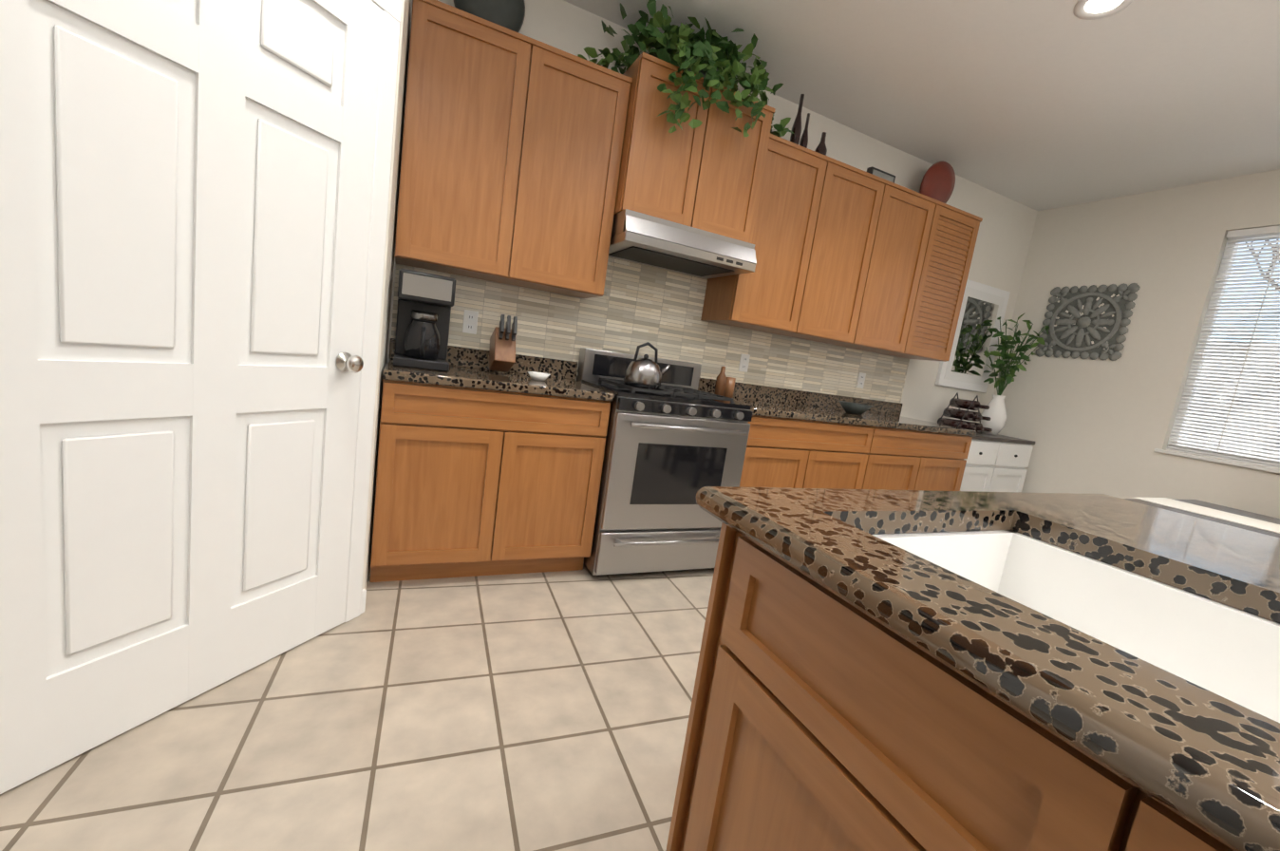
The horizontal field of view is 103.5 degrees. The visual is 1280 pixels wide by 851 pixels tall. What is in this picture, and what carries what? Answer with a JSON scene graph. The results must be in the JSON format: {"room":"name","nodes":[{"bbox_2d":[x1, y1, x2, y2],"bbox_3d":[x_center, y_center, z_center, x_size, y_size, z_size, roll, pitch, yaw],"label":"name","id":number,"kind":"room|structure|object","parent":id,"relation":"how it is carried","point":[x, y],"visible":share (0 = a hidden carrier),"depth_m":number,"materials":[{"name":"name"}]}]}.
{"room":"kitchen","nodes":[
{"label":"kitchen","id":0,"kind":"room"},
{"bbox_2d":[0,562,714,850],"bbox_3d":[1.738,1.424,-0.080,6.540,0.060,7.920,4,9,-25],"label":"floor","id":1,"kind":"structure","parent":0,"point":[541,711],"depth_m":1.36,"materials":[{"name":"tile"}]},
{"bbox_2d":[369,338,614,582],"bbox_3d":[-0.733,0.160,2.459,0.953,1.015,0.642,4,9,-25],"label":"base cabinet","id":2,"kind":"object","parent":1,"relation":"on","point":[482,469],"visible":0.96,"depth_m":2.19,"materials":[{"name":"brown wood"}]},
{"bbox_2d":[393,268,456,371],"bbox_3d":[-0.957,-0.460,2.237,0.220,0.399,0.291,4,9,-25],"label":"coffee maker","id":3,"kind":"object","parent":2,"relation":"on","point":[425,302],"visible":1,"depth_m":2.17,"materials":[{"name":"black plastic"}]},
{"bbox_2d":[489,314,517,372],"bbox_3d":[-0.669,-0.400,2.474,0.100,0.275,0.235,4,9,-25],"label":"knife block","id":4,"kind":"object","parent":2,"relation":"on","point":[502,350],"visible":1,"depth_m":2.41,"materials":[{"name":"brown wood"}]},
{"bbox_2d":[527,371,549,380],"bbox_3d":[-0.492,-0.238,2.447,0.110,0.035,0.110,4,9,-25],"label":"dish","id":5,"kind":"object","parent":2,"relation":"on","point":[538,376],"visible":1,"depth_m":2.42,"materials":[{"name":"white ceramic"}]},
{"bbox_2d":[576,347,752,576],"bbox_3d":[0.072,0.188,2.769,0.754,1.100,0.726,4,9,-25],"label":"range","id":6,"kind":"object","parent":1,"relation":"on","point":[676,441],"visible":0.81,"depth_m":2.48,"materials":[{"name":"silver metal"}]},
{"bbox_2d":[623,341,670,389],"bbox_3d":[0.047,-0.305,2.535,0.237,0.223,0.190,4,9,-25],"label":"kettle","id":7,"kind":"object","parent":6,"relation":"on","point":[645,371],"visible":1,"depth_m":2.47,"materials":[{"name":"silver metal"}]},
{"bbox_2d":[739,415,884,489],"bbox_3d":[0.839,0.347,3.232,1.029,0.875,0.623,4,9,-25],"label":"base cabinet","id":8,"kind":"object","parent":1,"relation":"on","point":[799,439],"depth_m":2.91,"materials":[{"name":"brown wood"}]},
{"bbox_2d":[713,393,976,434],"bbox_3d":[1.318,-0.070,3.354,1.943,0.039,0.642,4,9,-25],"label":"countertop","id":9,"kind":"structure","parent":8,"relation":"on","point":[779,408],"depth_m":3.14,"materials":[{"name":"brown stone"}]},
{"bbox_2d":[714,366,732,396],"bbox_3d":[0.495,-0.265,3.075,0.064,0.190,0.062,4,9,-25],"label":"bottle","id":10,"kind":"object","parent":9,"relation":"on","point":[724,385],"depth_m":3.06,"materials":[{"name":"brown wood"}]},
{"bbox_2d":[728,376,735,397],"bbox_3d":[0.555,-0.237,3.153,0.070,0.130,0.068,4,9,-25],"label":"bottle","id":11,"kind":"object","parent":9,"relation":"on","point":[733,380],"depth_m":3.12,"materials":[{"name":"brown wood"}]},
{"bbox_2d":[838,400,872,414],"bbox_3d":[1.450,-0.115,3.410,0.220,0.070,0.220,4,9,-25],"label":"bowl","id":12,"kind":"object","parent":9,"relation":"on","point":[855,408],"visible":1,"depth_m":3.35,"materials":[{"name":"grey ceramic"}]},
{"bbox_2d":[872,427,975,490],"bbox_3d":[1.660,0.409,3.622,1.029,0.875,0.623,4,9,-25],"label":"base cabinet","id":13,"kind":"object","parent":1,"relation":"on","point":[909,460],"depth_m":3.33,"materials":[{"name":"brown wood"}]},
{"bbox_2d":[665,524,1279,850],"bbox_3d":[0.918,0.774,0.290,1.083,0.880,1.769,4,9,-25],"label":"kitchen island","id":14,"kind":"object","parent":1,"relation":"on","point":[880,669],"depth_m":0.63,"materials":[{"name":"brown wood"}]},
{"bbox_2d":[703,486,1279,850],"bbox_3d":[0.756,0.305,0.121,0.610,0.039,1.820,4,9,-25],"label":"island countertop","id":15,"kind":"structure","parent":14,"relation":"on","point":[1210,758],"depth_m":0.41,"materials":[{"name":"brown stone"}]},
{"bbox_2d":[961,490,1279,611],"bbox_3d":[1.310,0.347,0.384,0.620,0.039,1.820,4,9,-25],"label":"island countertop","id":16,"kind":"structure","parent":14,"relation":"on","point":[1243,564],"depth_m":0.89,"materials":[{"name":"brown stone"}]},
{"bbox_2d":[960,431,1035,491],"bbox_3d":[2.679,0.483,4.185,0.950,0.860,0.457,4,9,-25],"label":"buffet","id":17,"kind":"object","parent":1,"relation":"on","point":[998,462],"visible":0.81,"depth_m":3.98,"materials":[{"name":"white paint"}]},
{"bbox_2d":[937,392,992,433],"bbox_3d":[2.607,-0.099,4.009,0.347,0.301,0.285,4,9,-25],"label":"wine rack","id":18,"kind":"object","parent":17,"relation":"on","point":[962,414],"visible":0.79,"depth_m":3.98,"materials":[{"name":"black metal"}]},
{"bbox_2d":[980,313,1049,434],"bbox_3d":[3.030,-0.413,4.175,0.496,0.996,0.323,4,9,-25],"label":"vase","id":19,"kind":"object","parent":17,"relation":"on","point":[996,411],"visible":0.98,"depth_m":4.16,"materials":[{"name":"white ceramic"}]},
{"bbox_2d":[1123,498,1279,537],"bbox_3d":[2.865,0.905,1.764,1.000,0.760,1.800,4,9,-25],"label":"dining table","id":20,"kind":"object","parent":1,"relation":"on","point":[1264,517],"visible":0.04,"depth_m":2.35,"materials":[{"name":"brown wood"}]},
{"bbox_2d":[1132,497,1279,533],"bbox_3d":[2.908,0.609,1.721,0.340,0.164,1.814,4,9,-25],"label":"table runner","id":21,"kind":"object","parent":20,"relation":"on","point":[1232,517],"visible":0.53,"depth_m":2.30,"materials":[{"name":"fabric"}]},
{"bbox_2d":[361,0,1279,589],"bbox_3d":[1.944,-0.017,-0.285,6.540,2.880,7.920,4,9,-25],"label":"wall","id":22,"kind":"structure","parent":0,"point":[1137,142],"depth_m":3.13,"materials":[{"name":"paint"}]},
{"bbox_2d":[0,0,402,793],"bbox_3d":[-1.083,-0.276,1.284,0.717,2.100,0.717,4,9,-25],"label":"pantry door","id":23,"kind":"structure","parent":22,"relation":"in","point":[194,201],"depth_m":1.22,"materials":[{"name":"white paint"}]},
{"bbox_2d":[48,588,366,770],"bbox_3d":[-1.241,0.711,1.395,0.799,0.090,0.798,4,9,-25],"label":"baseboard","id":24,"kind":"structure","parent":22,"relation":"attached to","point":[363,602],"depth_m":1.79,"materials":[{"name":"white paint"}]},
{"bbox_2d":[394,0,549,285],"bbox_3d":[-0.792,-1.223,2.317,0.533,1.010,0.333,4,9,-25],"label":"upper cabinet","id":25,"kind":"object","parent":22,"relation":"attached to","point":[527,161],"depth_m":2.17,"materials":[{"name":"brown wood"}]},
{"bbox_2d":[453,0,525,32],"bbox_3d":[-0.670,-1.875,2.243,0.310,0.314,0.178,4,9,-25],"label":"decorative plate","id":26,"kind":"object","parent":25,"relation":"on","point":[509,14],"visible":0.44,"depth_m":2.24,"materials":[{"name":"black ceramic"}]},
{"bbox_2d":[515,45,629,298],"bbox_3d":[-0.418,-1.195,2.495,0.534,1.010,0.333,4,9,-25],"label":"upper cabinet","id":27,"kind":"object","parent":22,"relation":"attached to","point":[584,108],"depth_m":2.38,"materials":[{"name":"brown wood"}]},
{"bbox_2d":[391,256,909,402],"bbox_3d":[0.470,-0.591,3.212,3.660,0.784,0.012,4,9,-25],"label":"tile backsplash","id":28,"kind":"structure","parent":22,"relation":"attached to","point":[632,308],"depth_m":3.02,"materials":[{"name":"tile"}]},
{"bbox_2d":[462,309,478,334],"bbox_3d":[-0.873,-0.532,2.596,0.070,0.115,0.007,4,9,-25],"label":"outlet","id":29,"kind":"object","parent":28,"relation":"attached to","point":[470,322],"depth_m":2.59,"materials":[{"name":"plastic"}]},
{"bbox_2d":[738,353,750,372],"bbox_3d":[0.691,-0.414,3.339,0.070,0.115,0.007,4,9,-25],"label":"outlet","id":30,"kind":"object","parent":28,"relation":"attached to","point":[744,358],"depth_m":3.34,"materials":[{"name":"plastic"}]},
{"bbox_2d":[856,372,865,388],"bbox_3d":[1.668,-0.340,3.803,0.070,0.115,0.007,4,9,-25],"label":"outlet","id":31,"kind":"object","parent":28,"relation":"attached to","point":[861,376],"depth_m":3.80,"materials":[{"name":"plastic"}]},
{"bbox_2d":[614,52,727,230],"bbox_3d":[0.075,-1.389,2.634,0.443,0.690,0.418,4,9,-25],"label":"upper cabinet","id":32,"kind":"object","parent":22,"relation":"attached to","point":[662,174],"depth_m":2.45,"materials":[{"name":"brown wood"}]},
{"bbox_2d":[577,0,794,137],"bbox_3d":[0.280,-1.688,2.568,1.253,0.626,0.577,4,9,-25],"label":"ivy plant","id":33,"kind":"object","parent":32,"relation":"on","point":[713,58],"visible":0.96,"depth_m":2.43,"materials":[{"name":"green plant"}]},
{"bbox_2d":[705,89,775,244],"bbox_3d":[0.368,-1.366,2.773,0.443,0.690,0.418,4,9,-25],"label":"upper cabinet","id":34,"kind":"object","parent":22,"relation":"attached to","point":[743,163],"depth_m":2.63,"materials":[{"name":"brown wood"}]},
{"bbox_2d":[608,208,756,279],"bbox_3d":[0.181,-0.954,2.721,0.756,0.153,0.489,4,9,-25],"label":"range hood","id":35,"kind":"object","parent":34,"relation":"attached to","point":[648,239],"visible":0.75,"depth_m":2.54,"materials":[{"name":"silver metal"}]},
{"bbox_2d":[700,134,838,338],"bbox_3d":[0.764,-1.105,3.057,0.544,1.010,0.333,4,9,-25],"label":"upper cabinet","id":36,"kind":"object","parent":22,"relation":"attached to","point":[776,298],"depth_m":2.94,"materials":[{"name":"brown wood"}]},
{"bbox_2d":[790,94,809,146],"bbox_3d":[0.922,-1.759,2.960,0.055,0.340,0.055,1,11,-40],"label":"decorative bottle","id":37,"kind":"object","parent":36,"relation":"on","point":[797,125],"depth_m":2.94,"materials":[{"name":"brown ceramic"}]},
{"bbox_2d":[803,112,809,148],"bbox_3d":[0.992,-1.730,3.043,0.047,0.280,0.047,1,11,-40],"label":"decorative bottle","id":38,"kind":"object","parent":36,"relation":"on","point":[805,141],"depth_m":3.02,"materials":[{"name":"brown ceramic"}]},
{"bbox_2d":[814,131,827,155],"bbox_3d":[1.091,-1.663,3.035,0.068,0.180,0.068,1,11,-40],"label":"decorative bottle","id":39,"kind":"object","parent":36,"relation":"on","point":[820,148],"depth_m":3.01,"materials":[{"name":"brown ceramic"}]},
{"bbox_2d":[697,377,902,415],"bbox_3d":[1.204,-0.193,3.612,1.943,0.099,0.020,4,9,-25],"label":"backsplash","id":40,"kind":"structure","parent":22,"relation":"attached to","point":[741,389],"depth_m":3.56,"materials":[{"name":"brown stone"}]},
{"bbox_2d":[779,160,895,345],"bbox_3d":[1.174,-1.074,3.251,0.602,1.010,0.333,4,9,-25],"label":"upper cabinet","id":41,"kind":"object","parent":22,"relation":"attached to","point":[861,203],"depth_m":3.15,"materials":[{"name":"brown wood"}]},
{"bbox_2d":[866,166,895,183],"bbox_3d":[1.554,-1.588,3.262,0.220,0.099,0.042,4,9,-25],"label":"sign box","id":42,"kind":"object","parent":41,"relation":"on","point":[875,171],"visible":0.42,"depth_m":3.23,"materials":[{"name":"black plastic"}]},
{"bbox_2d":[841,183,944,357],"bbox_3d":[1.610,-1.041,3.459,0.603,1.010,0.333,4,9,-25],"label":"upper cabinet","id":43,"kind":"object","parent":22,"relation":"attached to","point":[914,222],"depth_m":3.36,"materials":[{"name":"brown wood"}]},
{"bbox_2d":[919,160,955,203],"bbox_3d":[2.079,-1.672,3.548,0.320,0.324,0.178,4,9,-25],"label":"decorative plate","id":44,"kind":"object","parent":43,"relation":"on","point":[938,181],"visible":0.77,"depth_m":3.50,"materials":[{"name":"red ceramic"}]},
{"bbox_2d":[882,203,982,361],"bbox_3d":[2.021,-1.010,3.654,0.544,1.010,0.333,4,9,-25],"label":"upper cabinet","id":45,"kind":"object","parent":22,"relation":"attached to","point":[956,242],"depth_m":3.54,"materials":[{"name":"brown wood"}]},
{"bbox_2d":[935,279,1010,393],"bbox_3d":[2.801,-0.737,4.238,0.660,0.870,0.034,4,9,-25],"label":"wall mirror","id":46,"kind":"object","parent":22,"relation":"attached to","point":[982,310],"visible":0.73,"depth_m":4.22,"materials":[{"name":"white plastic"}]},
{"bbox_2d":[1035,282,1140,360],"bbox_3d":[3.471,-0.809,3.948,0.028,0.574,0.571,4,9,-25],"label":"wall art","id":47,"kind":"object","parent":22,"relation":"attached to","point":[1092,322],"visible":1,"depth_m":3.92,"materials":[{"name":"paint"}]},
{"bbox_2d":[1073,0,1133,19],"bbox_3d":[1.892,-1.721,2.058,0.189,0.006,0.189,11,8,19],"label":"recessed light","id":48,"kind":"object","parent":22,"relation":"in","point":[1090,9],"visible":1,"depth_m":2.07,"materials":[{"name":"white plastic"}]},
{"bbox_2d":[1154,235,1279,473],"bbox_3d":[4.026,-0.423,2.861,0.130,1.493,1.320,4,9,-25],"label":"window","id":49,"kind":"structure","parent":22,"relation":"in","point":[1251,466],"depth_m":3.36,"materials":[{"name":"white plastic"}]},
{"bbox_2d":[1165,225,1279,469],"bbox_3d":[4.014,-0.436,2.852,0.040,1.465,1.244,4,9,-25],"label":"window blinds","id":50,"kind":"object","parent":49,"relation":"attached to","point":[1260,233],"visible":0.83,"depth_m":3.23,"materials":[{"name":"white plastic"}]},
{"label":"outside","id":51,"kind":"structure","parent":0,"visible":0},
{"bbox_3d":[10.618,2.037,4.979,13.880,0.060,24.000,4,9,-25],"label":"ground","id":52,"kind":"structure","parent":51,"visible":0},
{"bbox_2d":[1179,342,1279,461],"bbox_3d":[8.473,0.622,4.091,0.100,2.360,23.100,4,9,-25],"label":"fence","id":53,"kind":"object","parent":52,"relation":"on","point":[1236,405],"depth_m":6.28,"materials":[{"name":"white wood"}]},
{"bbox_2d":[1245,239,1279,292],"bbox_3d":[6.022,-0.142,3.870,2.287,3.239,2.373,4,9,-25],"label":"tree","id":54,"kind":"object","parent":52,"relation":"on","point":[1271,262],"depth_m":4.35,"materials":[{"name":"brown plant"}]}
]}

